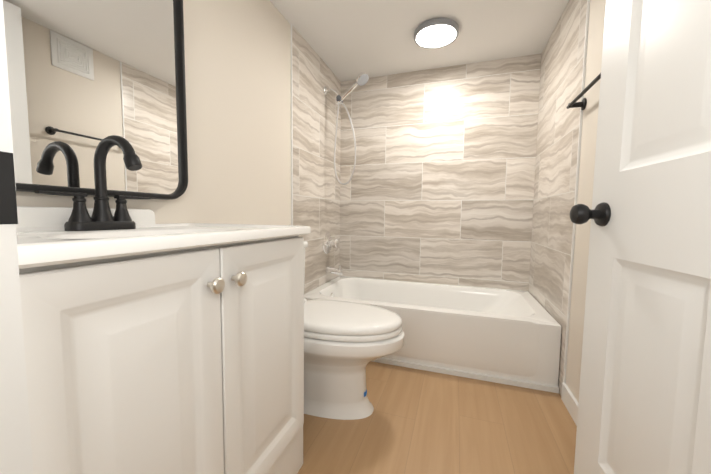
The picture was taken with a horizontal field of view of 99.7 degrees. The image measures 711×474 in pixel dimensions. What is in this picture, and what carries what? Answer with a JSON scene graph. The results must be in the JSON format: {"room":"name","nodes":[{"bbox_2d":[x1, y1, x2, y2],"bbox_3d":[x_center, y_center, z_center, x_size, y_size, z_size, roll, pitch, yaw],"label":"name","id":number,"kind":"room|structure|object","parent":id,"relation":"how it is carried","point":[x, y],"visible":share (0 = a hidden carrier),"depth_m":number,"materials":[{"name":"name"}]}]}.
{"room":"bathroom","nodes":[
{"label":"bathroom","id":0,"kind":"room"},
{"bbox_2d":[16,0,290,224],"bbox_3d":[-0.711,-0.220,1.153,0.092,2.060,1.635,2,4,19],"label":"wall","id":1,"kind":"structure","parent":0,"point":[238,80],"depth_m":1.40,"materials":[{"name":"beige paint"}]},
{"bbox_2d":[3,0,187,199],"bbox_3d":[-0.740,-0.513,0.824,0.042,0.792,0.612,2,4,19],"label":"mirror","id":2,"kind":"object","parent":1,"relation":"attached to","point":[85,77],"visible":0.98,"depth_m":0.85,"materials":[{"name":"black mirror"}]},
{"bbox_2d":[291,24,292,225],"bbox_3d":[-0.403,-0.271,1.907,0.009,2.060,0.006,2,4,19],"label":"trim","id":3,"kind":"structure","parent":1,"relation":"attached to","point":[291,135],"depth_m":1.88,"materials":[{"name":"white"}]},
{"bbox_2d":[292,25,340,293],"bbox_3d":[-0.316,-0.300,2.312,0.100,2.060,0.820,2,4,19],"label":"wall tiles","id":4,"kind":"structure","parent":1,"relation":"attached to","point":[316,196],"depth_m":2.20,"materials":[{"name":"beige tile"}]},
{"bbox_2d":[323,72,368,274],"bbox_3d":[-0.065,-0.449,2.339,0.354,1.525,0.201,2,4,19],"label":"shower","id":5,"kind":"object","parent":4,"relation":"attached to","point":[362,78],"visible":1,"depth_m":2.28,"materials":[{"name":"silver metal"}]},
{"bbox_2d":[270,0,568,81],"bbox_3d":[0.080,-1.246,0.836,2.124,0.050,3.835,2,4,19],"label":"ceiling","id":6,"kind":"structure","parent":0,"point":[347,40],"depth_m":1.87,"materials":[{"name":"white paint"}]},
{"bbox_2d":[414,18,458,48],"bbox_3d":[0.506,-1.272,1.883,0.276,0.040,0.276,2,4,19],"label":"ceiling light","id":7,"kind":"object","parent":6,"relation":"in","point":[435,33],"visible":1,"depth_m":1.84,"materials":[{"name":"grey plastic"}]},
{"bbox_2d":[297,361,576,473],"bbox_3d":[0.057,0.858,0.989,2.124,0.050,3.835,2,4,19],"label":"floor","id":8,"kind":"structure","parent":0,"point":[417,421],"depth_m":1.26,"materials":[{"name":"wood"}]},
{"bbox_2d":[16,135,310,473],"bbox_3d":[-0.518,0.288,0.782,0.542,1.104,0.744,2,4,19],"label":"bathroom vanity","id":9,"kind":"object","parent":8,"relation":"on","point":[151,346],"visible":0.96,"depth_m":0.58,"materials":[{"name":"white wood"}]},
{"bbox_2d":[35,135,150,230],"bbox_3d":[-0.637,-0.143,0.797,0.175,0.250,0.266,2,4,19],"label":"faucet","id":10,"kind":"object","parent":9,"relation":"on","point":[102,219],"depth_m":0.80,"materials":[{"name":"black metal"}]},
{"bbox_2d":[304,241,403,419],"bbox_3d":[-0.160,0.418,1.436,0.784,0.759,0.426,2,4,19],"label":"toilet","id":11,"kind":"object","parent":8,"relation":"on","point":[345,342],"visible":0.5,"depth_m":1.33,"materials":[{"name":"white ceramic"}]},
{"bbox_2d":[304,276,561,392],"bbox_3d":[0.451,0.577,2.136,1.520,0.355,0.774,2,4,19],"label":"bathtub","id":12,"kind":"object","parent":8,"relation":"on","point":[506,336],"visible":0.73,"depth_m":1.73,"materials":[{"name":"white ceramic"}]},
{"bbox_2d":[340,54,540,291],"bbox_3d":[0.601,-0.302,2.489,1.724,2.060,0.100,2,4,19],"label":"wall tile","id":13,"kind":"structure","parent":0,"point":[438,188],"depth_m":2.39,"materials":[{"name":"beige tile"}]},
{"bbox_2d":[566,0,605,402],"bbox_3d":[0.835,-0.165,0.634,0.092,2.060,1.635,2,4,19],"label":"wall","id":14,"kind":"structure","parent":0,"point":[587,157],"depth_m":1.33,"materials":[{"name":"beige paint"}]},
{"bbox_2d":[529,0,586,395],"bbox_3d":[1.223,-0.245,1.796,0.100,2.060,0.820,2,4,19],"label":"wall tiles","id":15,"kind":"structure","parent":14,"relation":"attached to","point":[561,71],"depth_m":1.69,"materials":[{"name":"beige tile"}]},
{"bbox_2d":[561,383,577,425],"bbox_3d":[0.792,0.814,0.777,0.014,0.085,1.509,2,4,19],"label":"baseboard","id":16,"kind":"structure","parent":14,"relation":"attached to","point":[569,400],"depth_m":1.39,"materials":[{"name":"white wood"}]},
{"bbox_2d":[563,0,589,382],"bbox_3d":[1.047,-0.220,1.421,0.009,2.060,0.006,2,4,19],"label":"trim","id":17,"kind":"structure","parent":14,"relation":"attached to","point":[576,185],"depth_m":1.42,"materials":[{"name":"white"}]},
{"bbox_2d":[566,73,600,109],"bbox_3d":[0.951,-0.596,1.179,0.064,0.052,0.487,2,4,19],"label":"towel rail","id":18,"kind":"object","parent":14,"relation":"attached to","point":[574,103],"visible":0.42,"depth_m":1.33,"materials":[{"name":"black metal"}]},
{"bbox_3d":[0.545,-0.117,-0.065,0.013,2.060,0.120,2,4,19],"label":"wall","id":19,"kind":"structure","parent":0,"visible":0},
{"bbox_2d":[0,0,32,473],"bbox_3d":[0.068,-0.153,0.102,0.998,2.096,0.140,2,4,19],"label":"door frame","id":20,"kind":"structure","parent":19,"relation":"attached to","point":[15,448],"depth_m":0.31,"materials":[{"name":"white wood"}]},
{"bbox_2d":[570,0,710,473],"bbox_3d":[0.617,-0.140,0.440,0.193,2.026,0.893,2,4,13],"label":"door","id":21,"kind":"structure","parent":19,"relation":"in","point":[644,405],"depth_m":0.66,"materials":[{"name":"white paint"}]}
]}

